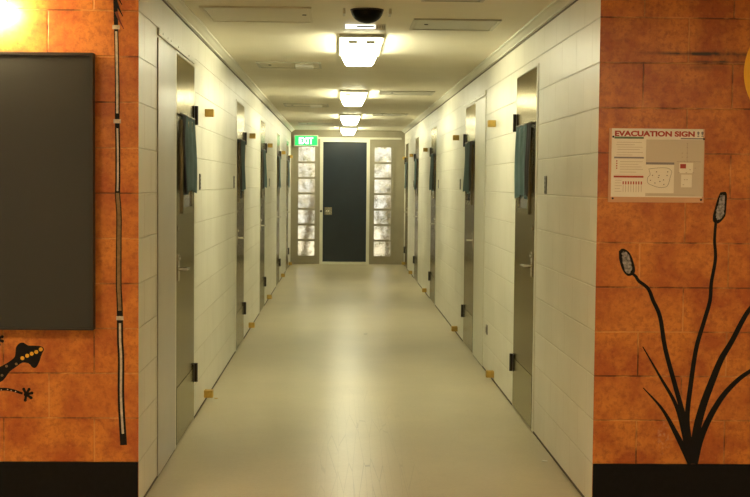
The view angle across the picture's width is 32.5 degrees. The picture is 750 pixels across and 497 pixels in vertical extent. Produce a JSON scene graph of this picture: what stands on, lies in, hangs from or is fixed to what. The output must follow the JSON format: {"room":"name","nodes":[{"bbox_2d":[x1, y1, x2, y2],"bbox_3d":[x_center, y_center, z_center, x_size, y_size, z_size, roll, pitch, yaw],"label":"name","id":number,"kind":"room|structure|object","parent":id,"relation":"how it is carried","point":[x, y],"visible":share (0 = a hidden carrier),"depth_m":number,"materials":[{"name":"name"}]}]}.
{"room":"prison interior","nodes":[
{"label":"prison interior","id":0,"kind":"room"},
{"bbox_2d":[0,0,290,496],"bbox_3d":[-2.468,-0.493,14.334,2.382,2.400,17.380,0,3,-2],"label":"wall","id":1,"kind":"structure","parent":0,"point":[71,415],"depth_m":5.73,"materials":[{"name":"beige"}]},
{"bbox_2d":[0,0,7,18],"bbox_3d":[-1.742,-1.021,5.549,0.330,0.125,0.144,0,3,-2],"label":"wall lamp","id":2,"kind":"object","parent":1,"relation":"attached to","point":[3,5],"visible":1,"depth_m":5.50,"materials":[{"name":"grey metal"}]},
{"bbox_2d":[0,335,43,401],"bbox_3d":[-1.870,0.519,5.695,0.803,0.318,0.002,0,3,-2],"label":"painted gecko","id":3,"kind":"object","parent":1,"relation":"attached to","point":[24,353],"visible":1,"depth_m":5.70,"materials":[{"name":"black paint"}]},
{"bbox_2d":[0,52,94,329],"bbox_3d":[-1.850,-0.252,5.629,1.234,1.212,0.058,0,3,-2],"label":"board","id":4,"kind":"object","parent":1,"relation":"attached to","point":[47,99],"visible":1,"depth_m":5.62,"materials":[{"name":"black"}]},
{"bbox_2d":[0,462,137,496],"bbox_3d":[-2.248,1.045,5.712,2.380,0.202,0.003,0,3,-2],"label":"baseboard","id":5,"kind":"structure","parent":1,"relation":"attached to","point":[17,479],"depth_m":5.73,"materials":[{"name":"black paint"}]},
{"bbox_2d":[112,0,126,444],"bbox_3d":[-1.127,-0.163,5.681,0.063,2.082,0.002,0,3,-2],"label":"spear","id":6,"kind":"object","parent":1,"relation":"attached to","point":[120,346],"visible":1,"depth_m":5.69,"materials":[{"name":"black"}]},
{"bbox_2d":[157,37,175,475],"bbox_3d":[-1.067,0.033,6.591,0.006,2.144,0.652,0,3,-2],"label":"panel","id":7,"kind":"object","parent":1,"relation":"attached to","point":[166,56],"visible":1,"depth_m":6.53,"materials":[{"name":"paint"}]},
{"bbox_2d":[157,28,194,63],"bbox_3d":[-1.065,-1.087,6.974,0.014,0.036,1.530,0,3,-2],"label":"rail","id":8,"kind":"object","parent":1,"relation":"attached to","point":[160,33],"visible":1,"depth_m":6.81,"materials":[{"name":"beige paint"}]},
{"bbox_2d":[175,50,197,448],"bbox_3d":[-1.092,-0.009,7.386,0.117,2.159,0.934,0,3,-2],"label":"door","id":9,"kind":"structure","parent":1,"relation":"in","point":[186,370],"depth_m":7.32,"materials":[{"name":"metal"}]},
{"bbox_2d":[180,112,196,194],"bbox_3d":[-1.065,-0.534,7.370,0.025,0.451,0.684,0,3,-2],"label":"door curtain","id":10,"kind":"object","parent":9,"relation":"hanging from","point":[189,138],"visible":1,"depth_m":7.41,"materials":[{"name":"teal fabric"}]},
{"bbox_2d":[199,174,200,189],"bbox_3d":[-1.105,-0.422,8.133,0.008,0.100,0.060,0,3,-2],"label":"wall plate","id":11,"kind":"object","parent":1,"relation":"attached to","point":[199,174],"visible":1,"depth_m":8.12,"materials":[{"name":"grey metal"}]},
{"bbox_2d":[205,109,213,116],"bbox_3d":[-1.085,-0.888,8.433,0.058,0.050,0.055,0,3,-2],"label":"door stop","id":12,"kind":"object","parent":1,"relation":"attached to","point":[208,112],"visible":1,"depth_m":8.40,"materials":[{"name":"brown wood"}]},
{"bbox_2d":[144,265,289,496],"bbox_3d":[-1.287,0.710,14.427,0.005,0.010,17.379,0,3,-2],"label":"trim","id":13,"kind":"structure","parent":1,"relation":"attached to","point":[153,482],"depth_m":8.83,"materials":[{"name":"brown"}]},
{"bbox_2d":[162,0,293,131],"bbox_3d":[-1.236,-1.661,14.307,0.060,0.042,17.380,0,3,-2],"label":"trim","id":14,"kind":"structure","parent":1,"relation":"attached to","point":[180,7],"depth_m":8.90,"materials":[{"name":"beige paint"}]},
{"bbox_2d":[235,99,246,350],"bbox_3d":[-1.199,-0.213,11.419,0.117,2.159,0.934,0,3,-2],"label":"door","id":15,"kind":"structure","parent":1,"relation":"in","point":[240,305],"depth_m":11.31,"materials":[{"name":"metal"}]},
{"bbox_2d":[239,138,245,190],"bbox_3d":[-1.171,-0.736,11.398,0.027,0.457,0.673,0,3,-2],"label":"door curtain","id":16,"kind":"object","parent":15,"relation":"hanging from","point":[242,142],"visible":1,"depth_m":11.36,"materials":[{"name":"teal fabric"}]},
{"bbox_2d":[249,133,255,138],"bbox_3d":[-1.194,-1.097,12.547,0.058,0.050,0.055,0,3,-2],"label":"door stop","id":17,"kind":"object","parent":1,"relation":"attached to","point":[251,135],"visible":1,"depth_m":12.52,"materials":[{"name":"brown wood"}]},
{"bbox_2d":[259,118,266,313],"bbox_3d":[-1.285,-0.377,14.644,0.117,2.159,0.934,0,3,-2],"label":"door","id":18,"kind":"structure","parent":1,"relation":"in","point":[262,280],"depth_m":14.52,"materials":[{"name":"metal"}]},
{"bbox_2d":[262,149,266,188],"bbox_3d":[-1.258,-0.903,14.629,0.025,0.450,0.686,0,3,-2],"label":"door curtain","id":19,"kind":"object","parent":18,"relation":"hanging from","point":[263,150],"visible":1,"depth_m":14.57,"materials":[{"name":"teal fabric"}]},
{"bbox_2d":[276,132,280,285],"bbox_3d":[-1.382,-0.562,18.288,0.117,2.159,0.934,0,3,-2],"label":"door","id":20,"kind":"structure","parent":1,"relation":"in","point":[278,152],"depth_m":18.14,"materials":[{"name":"metal"}]},
{"bbox_2d":[278,156,280,187],"bbox_3d":[-1.355,-1.085,18.266,0.025,0.457,0.672,0,3,-2],"label":"door curtain","id":21,"kind":"object","parent":20,"relation":"hanging from","point":[279,179],"visible":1,"depth_m":18.24,"materials":[{"name":"teal fabric"}]},
{"bbox_2d":[285,139,289,270],"bbox_3d":[-1.466,-0.722,21.433,0.117,2.159,0.934,0,3,-2],"label":"door","id":22,"kind":"structure","parent":1,"relation":"in","point":[287,141],"depth_m":21.25,"materials":[{"name":"metal"}]},
{"bbox_2d":[288,160,289,187],"bbox_3d":[-1.440,-1.244,21.409,0.024,0.459,0.668,0,3,-2],"label":"door curtain","id":23,"kind":"object","parent":22,"relation":"hanging from","point":[288,160],"visible":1,"depth_m":21.35,"materials":[{"name":"teal fabric"}]},
{"bbox_2d":[290,130,404,264],"bbox_3d":[-0.493,-0.919,23.129,2.436,2.400,0.120,0,3,-2],"label":"wall","id":24,"kind":"structure","parent":0,"point":[399,145],"depth_m":23.07,"materials":[{"name":"beige paint"}]},
{"bbox_2d":[294,135,317,145],"bbox_3d":[-1.228,-1.923,22.942,0.430,0.200,0.110,0,3,-2],"label":"exit sign","id":25,"kind":"object","parent":24,"relation":"attached to","point":[299,140],"visible":1,"depth_m":22.89,"materials":[{"name":"green plastic"}]},
{"bbox_2d":[295,146,317,257],"bbox_3d":[-1.230,-0.849,23.082,0.395,2.050,0.082,0,3,-2],"label":"window","id":26,"kind":"structure","parent":24,"relation":"in","point":[306,182],"depth_m":23.06,"materials":[{"name":"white glass"}]},
{"bbox_2d":[319,139,369,263],"bbox_3d":[-0.545,-0.838,23.099,0.892,2.240,0.126,0,3,-2],"label":"door","id":27,"kind":"structure","parent":24,"relation":"in","point":[344,163],"depth_m":23.08,"materials":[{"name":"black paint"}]},
{"bbox_2d":[318,137,401,139],"bbox_3d":[-0.481,-1.972,23.006,1.912,0.035,0.020,0,3,-2],"label":"trim","id":28,"kind":"structure","parent":24,"relation":"attached to","point":[318,137],"depth_m":23.00,"materials":[{"name":"beige paint"}]},
{"bbox_2d":[371,145,393,258],"bbox_3d":[0.134,-0.838,23.119,0.397,2.050,0.082,0,3,-2],"label":"window","id":29,"kind":"structure","parent":24,"relation":"in","point":[382,197],"depth_m":23.10,"materials":[{"name":"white glass"}]},
{"bbox_2d":[146,264,581,496],"bbox_3d":[-0.173,0.970,10.763,6.800,0.120,25.180,0,3,-2],"label":"floor","id":30,"kind":"structure","parent":0,"point":[350,380],"depth_m":8.15,"materials":[{"name":"plastic"}]},
{"bbox_2d":[204,389,213,397],"bbox_3d":[-1.102,0.962,8.527,0.058,0.050,0.055,0,3,-2],"label":"door stop","id":31,"kind":"object","parent":30,"relation":"on","point":[208,393],"visible":1,"depth_m":8.50,"materials":[{"name":"brown wood"}]},
{"bbox_2d":[249,322,254,327],"bbox_3d":[-1.212,0.752,12.640,0.058,0.050,0.055,0,3,-2],"label":"door stop","id":32,"kind":"object","parent":30,"relation":"on","point":[251,324],"visible":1,"depth_m":12.61,"materials":[{"name":"brown wood"}]},
{"bbox_2d":[451,326,457,331],"bbox_3d":[0.771,0.779,12.494,0.058,0.050,0.055,0,3,-2],"label":"door stop","id":33,"kind":"object","parent":30,"relation":"on","point":[453,328],"visible":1,"depth_m":12.47,"materials":[{"name":"brown wood"}]},
{"bbox_2d":[485,370,493,377],"bbox_3d":[0.850,0.929,9.529,0.058,0.050,0.055,0,3,-2],"label":"door stop","id":34,"kind":"object","parent":30,"relation":"on","point":[489,373],"visible":1,"depth_m":9.50,"materials":[{"name":"brown wood"}]},
{"bbox_2d":[183,0,553,130],"bbox_3d":[-0.147,-1.556,10.536,7.200,0.150,25.380,0,3,-2],"label":"ceiling","id":35,"kind":"structure","parent":0,"point":[408,60],"depth_m":9.31,"materials":[{"name":"paint"}]},
{"bbox_2d":[199,6,313,22],"bbox_3d":[-0.653,-1.314,7.229,0.603,0.010,0.620,0,3,-2],"label":"ceiling hatch","id":36,"kind":"object","parent":35,"relation":"attached to","point":[264,14],"visible":1,"depth_m":7.20,"materials":[{"name":"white metal"}]},
{"bbox_2d":[256,61,321,68],"bbox_3d":[-0.687,-1.461,10.320,0.510,0.028,0.470,0,3,-2],"label":"ceiling hatch","id":37,"kind":"object","parent":35,"relation":"attached to","point":[295,65],"visible":1,"depth_m":10.25,"materials":[{"name":"metal"}]},
{"bbox_2d":[295,64,312,68],"bbox_3d":[-0.567,-1.457,10.324,0.140,0.022,0.188,0,3,-2],"label":"vent","id":38,"kind":"object","parent":37,"relation":"attached to","point":[298,66],"depth_m":10.23,"materials":[{"name":"white plastic"}]},
{"bbox_2d":[283,103,328,107],"bbox_3d":[-0.833,-1.731,15.627,0.540,0.028,0.500,0,3,-2],"label":"ceiling hatch","id":39,"kind":"object","parent":35,"relation":"attached to","point":[284,104],"visible":1,"depth_m":15.53,"materials":[{"name":"metal"}]},
{"bbox_2d":[310,105,321,107],"bbox_3d":[-0.713,-1.727,15.630,0.140,0.022,0.200,0,3,-2],"label":"vent","id":40,"kind":"object","parent":39,"relation":"attached to","point":[312,106],"depth_m":15.53,"materials":[{"name":"white plastic"}]},
{"bbox_2d":[298,122,332,124],"bbox_3d":[-0.937,-1.986,20.469,0.550,0.010,0.500,0,3,-2],"label":"ceiling hatch","id":41,"kind":"object","parent":35,"relation":"attached to","point":[298,122],"visible":1,"depth_m":20.42,"materials":[{"name":"metal"}]},
{"bbox_2d":[340,127,356,134],"bbox_3d":[-0.458,-2.025,22.183,0.284,0.096,1.220,0,3,-2],"label":"ceiling light","id":42,"kind":"object","parent":35,"relation":"attached to","point":[345,130],"visible":1,"depth_m":21.59,"materials":[{"name":"beige plastic"}]},
{"bbox_2d":[340,114,360,124],"bbox_3d":[-0.353,-1.824,18.239,0.284,0.096,1.220,0,3,-2],"label":"ceiling light","id":43,"kind":"object","parent":35,"relation":"attached to","point":[347,119],"visible":1,"depth_m":17.65,"materials":[{"name":"beige"}]},
{"bbox_2d":[340,90,367,105],"bbox_3d":[-0.231,-1.591,13.647,0.284,0.096,1.220,0,3,-2],"label":"ceiling light","id":44,"kind":"object","parent":35,"relation":"attached to","point":[348,97],"visible":1,"depth_m":13.05,"materials":[{"name":"beige"}]},
{"bbox_2d":[339,33,383,65],"bbox_3d":[-0.100,-1.343,8.755,0.284,0.096,1.220,0,3,-2],"label":"ceiling light","id":45,"kind":"object","parent":35,"relation":"attached to","point":[354,49],"visible":1,"depth_m":8.24,"materials":[{"name":"beige plastic"}]},
{"bbox_2d":[344,24,385,31],"bbox_3d":[-0.062,-1.319,7.687,0.250,0.034,0.116,0,3,-2],"label":"recessed light","id":46,"kind":"object","parent":35,"relation":"in","point":[347,27],"visible":1,"depth_m":7.64,"materials":[{"name":"white plastic"}]},
{"bbox_2d":[343,7,391,23],"bbox_3d":[-0.044,-1.265,7.017,0.264,0.074,0.183,0,3,-2],"label":"dome camera","id":47,"kind":"object","parent":35,"relation":"attached to","point":[366,15],"visible":1,"depth_m":6.96,"materials":[{"name":"black plastic"}]},
{"bbox_2d":[372,113,407,115],"bbox_3d":[0.204,-1.830,17.602,0.480,0.010,0.500,0,3,-2],"label":"ceiling hatch","id":48,"kind":"object","parent":35,"relation":"attached to","point":[373,114],"visible":1,"depth_m":17.52,"materials":[{"name":"metal"}]},
{"bbox_2d":[378,91,434,94],"bbox_3d":[0.323,-1.615,13.360,0.570,0.010,0.500,0,3,-2],"label":"ceiling hatch","id":49,"kind":"object","parent":35,"relation":"attached to","point":[380,92],"visible":1,"depth_m":13.30,"materials":[{"name":"metal"}]},
{"bbox_2d":[421,0,484,2],"bbox_3d":[0.402,-1.265,6.456,0.320,0.010,0.335,0,3,-2],"label":"ceiling hatch","id":50,"kind":"object","parent":35,"relation":"attached to","point":[476,1],"visible":1,"depth_m":6.60,"materials":[{"name":"metal"}]},
{"bbox_2d":[409,18,501,30],"bbox_3d":[0.468,-1.322,7.609,0.505,0.010,0.480,0,3,-2],"label":"ceiling hatch","id":51,"kind":"object","parent":35,"relation":"attached to","point":[417,23],"visible":1,"depth_m":7.58,"materials":[{"name":"metal"}]},
{"bbox_2d":[404,0,749,496],"bbox_3d":[1.948,-0.458,14.453,2.382,2.400,17.380,0,3,-2],"label":"wall","id":52,"kind":"structure","parent":0,"point":[604,65],"depth_m":5.79,"materials":[{"name":"beige"}]},
{"bbox_2d":[404,142,408,268],"bbox_3d":[0.549,-0.741,22.187,0.117,2.159,0.934,0,3,-2],"label":"door","id":53,"kind":"structure","parent":52,"relation":"in","point":[407,144],"depth_m":22.05,"materials":[{"name":"metal"}]},
{"bbox_2d":[404,162,406,188],"bbox_3d":[0.532,-1.262,22.160,0.024,0.460,0.665,0,3,-2],"label":"door curtain","id":54,"kind":"object","parent":53,"relation":"hanging from","point":[405,186],"visible":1,"depth_m":22.16,"materials":[{"name":"teal fabric"}]},
{"bbox_2d":[413,136,419,282],"bbox_3d":[0.626,-0.594,19.292,0.117,2.159,0.934,0,3,-2],"label":"door","id":55,"kind":"structure","parent":52,"relation":"in","point":[416,155],"depth_m":19.18,"materials":[{"name":"metal"}]},
{"bbox_2d":[414,158,417,189],"bbox_3d":[0.609,-1.111,19.262,0.025,0.468,0.660,0,3,-2],"label":"door curtain","id":56,"kind":"object","parent":55,"relation":"hanging from","point":[415,164],"visible":1,"depth_m":19.25,"materials":[{"name":"teal fabric"}]},
{"bbox_2d":[428,125,436,303],"bbox_3d":[0.719,-0.418,15.817,0.117,2.159,0.934,0,3,-2],"label":"door","id":57,"kind":"structure","parent":52,"relation":"in","point":[432,273],"depth_m":15.70,"materials":[{"name":"metal"}]},
{"bbox_2d":[429,153,434,190],"bbox_3d":[0.702,-0.936,15.788,0.025,0.465,0.660,0,3,-2],"label":"door curtain","id":58,"kind":"object","parent":57,"relation":"hanging from","point":[431,177],"visible":1,"depth_m":15.85,"materials":[{"name":"teal fabric"}]},
{"bbox_2d":[453,135,458,139],"bbox_3d":[0.786,-1.076,12.500,0.058,0.050,0.055,0,3,-2],"label":"door stop","id":59,"kind":"object","parent":52,"relation":"attached to","point":[455,137],"visible":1,"depth_m":12.47,"materials":[{"name":"brown wood"}]},
{"bbox_2d":[461,101,476,353],"bbox_3d":[0.838,-0.192,11.375,0.117,2.159,0.934,0,3,-2],"label":"door","id":60,"kind":"structure","parent":52,"relation":"in","point":[467,306],"depth_m":11.31,"materials":[{"name":"metal"}]},
{"bbox_2d":[463,140,472,193],"bbox_3d":[0.820,-0.714,11.349,0.027,0.459,0.668,0,3,-2],"label":"door curtain","id":61,"kind":"object","parent":60,"relation":"hanging from","point":[468,145],"visible":1,"depth_m":11.30,"materials":[{"name":"teal fabric"}]},
{"bbox_2d":[465,90,486,106],"bbox_3d":[0.851,-1.270,10.937,0.014,0.036,1.600,0,3,-2],"label":"rail","id":62,"kind":"object","parent":52,"relation":"attached to","point":[483,93],"visible":1,"depth_m":10.78,"materials":[{"name":"beige paint"}]},
{"bbox_2d":[473,96,485,365],"bbox_3d":[0.856,-0.149,10.550,0.006,2.144,0.712,0,3,-2],"label":"panel","id":63,"kind":"object","parent":52,"relation":"attached to","point":[480,159],"visible":1,"depth_m":10.50,"materials":[{"name":"beige paint"}]},
{"bbox_2d":[402,0,577,132],"bbox_3d":[0.739,-1.645,14.361,0.060,0.042,17.380,0,3,-2],"label":"trim","id":64,"kind":"structure","parent":52,"relation":"attached to","point":[555,7],"depth_m":8.74,"materials":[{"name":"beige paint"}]},
{"bbox_2d":[487,120,495,126],"bbox_3d":[0.865,-0.925,9.535,0.058,0.050,0.055,0,3,-2],"label":"door stop","id":65,"kind":"object","parent":52,"relation":"attached to","point":[490,123],"visible":1,"depth_m":9.51,"materials":[{"name":"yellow wood"}]},
{"bbox_2d":[404,265,583,496],"bbox_3d":[0.745,0.726,14.482,0.005,0.010,17.379,0,3,-2],"label":"trim","id":66,"kind":"structure","parent":52,"relation":"attached to","point":[537,437],"depth_m":7.30,"materials":[{"name":"brown"}]},
{"bbox_2d":[509,63,538,431],"bbox_3d":[0.928,-0.019,7.970,0.117,2.159,0.934,0,3,-2],"label":"door","id":67,"kind":"structure","parent":52,"relation":"in","point":[522,359],"depth_m":7.88,"materials":[{"name":"metal"}]},
{"bbox_2d":[514,121,532,198],"bbox_3d":[0.912,-0.537,7.941,0.024,0.465,0.660,0,3,-2],"label":"door curtain","id":68,"kind":"object","parent":67,"relation":"hanging from","point":[522,143],"visible":1,"depth_m":7.96,"materials":[{"name":"teal fabric"}]},
{"bbox_2d":[544,176,546,193],"bbox_3d":[0.949,-0.354,7.170,0.008,0.100,0.060,0,3,-2],"label":"wall plate","id":69,"kind":"object","parent":52,"relation":"attached to","point":[545,177],"visible":1,"depth_m":7.15,"materials":[{"name":"grey metal"}]},
{"bbox_2d":[608,128,704,202],"bbox_3d":[1.254,-0.369,5.730,0.429,0.329,0.010,0,3,-2],"label":"sign","id":70,"kind":"object","parent":52,"relation":"attached to","point":[655,165],"visible":1,"depth_m":5.73,"materials":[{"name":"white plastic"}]},
{"bbox_2d":[592,464,749,496],"bbox_3d":[2.170,1.080,5.832,2.380,0.202,0.003,0,3,-2],"label":"baseboard","id":71,"kind":"structure","parent":52,"relation":"attached to","point":[609,480],"depth_m":5.81,"materials":[{"name":"black paint"}]},
{"bbox_2d":[619,192,749,463],"bbox_3d":[1.538,0.363,5.778,0.903,1.235,0.002,0,3,-2],"label":"painted bulrush","id":72,"kind":"object","parent":52,"relation":"attached to","point":[690,447],"visible":1,"depth_m":5.79,"materials":[{"name":"black paint"}]},
{"bbox_2d":[744,48,749,98],"bbox_3d":[1.903,-0.783,5.730,0.524,0.524,0.001,0,3,-2],"label":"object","id":73,"kind":"object","parent":52,"relation":"attached to","point":[747,60],"visible":1,"depth_m":5.72,"materials":[{"name":"orange"}]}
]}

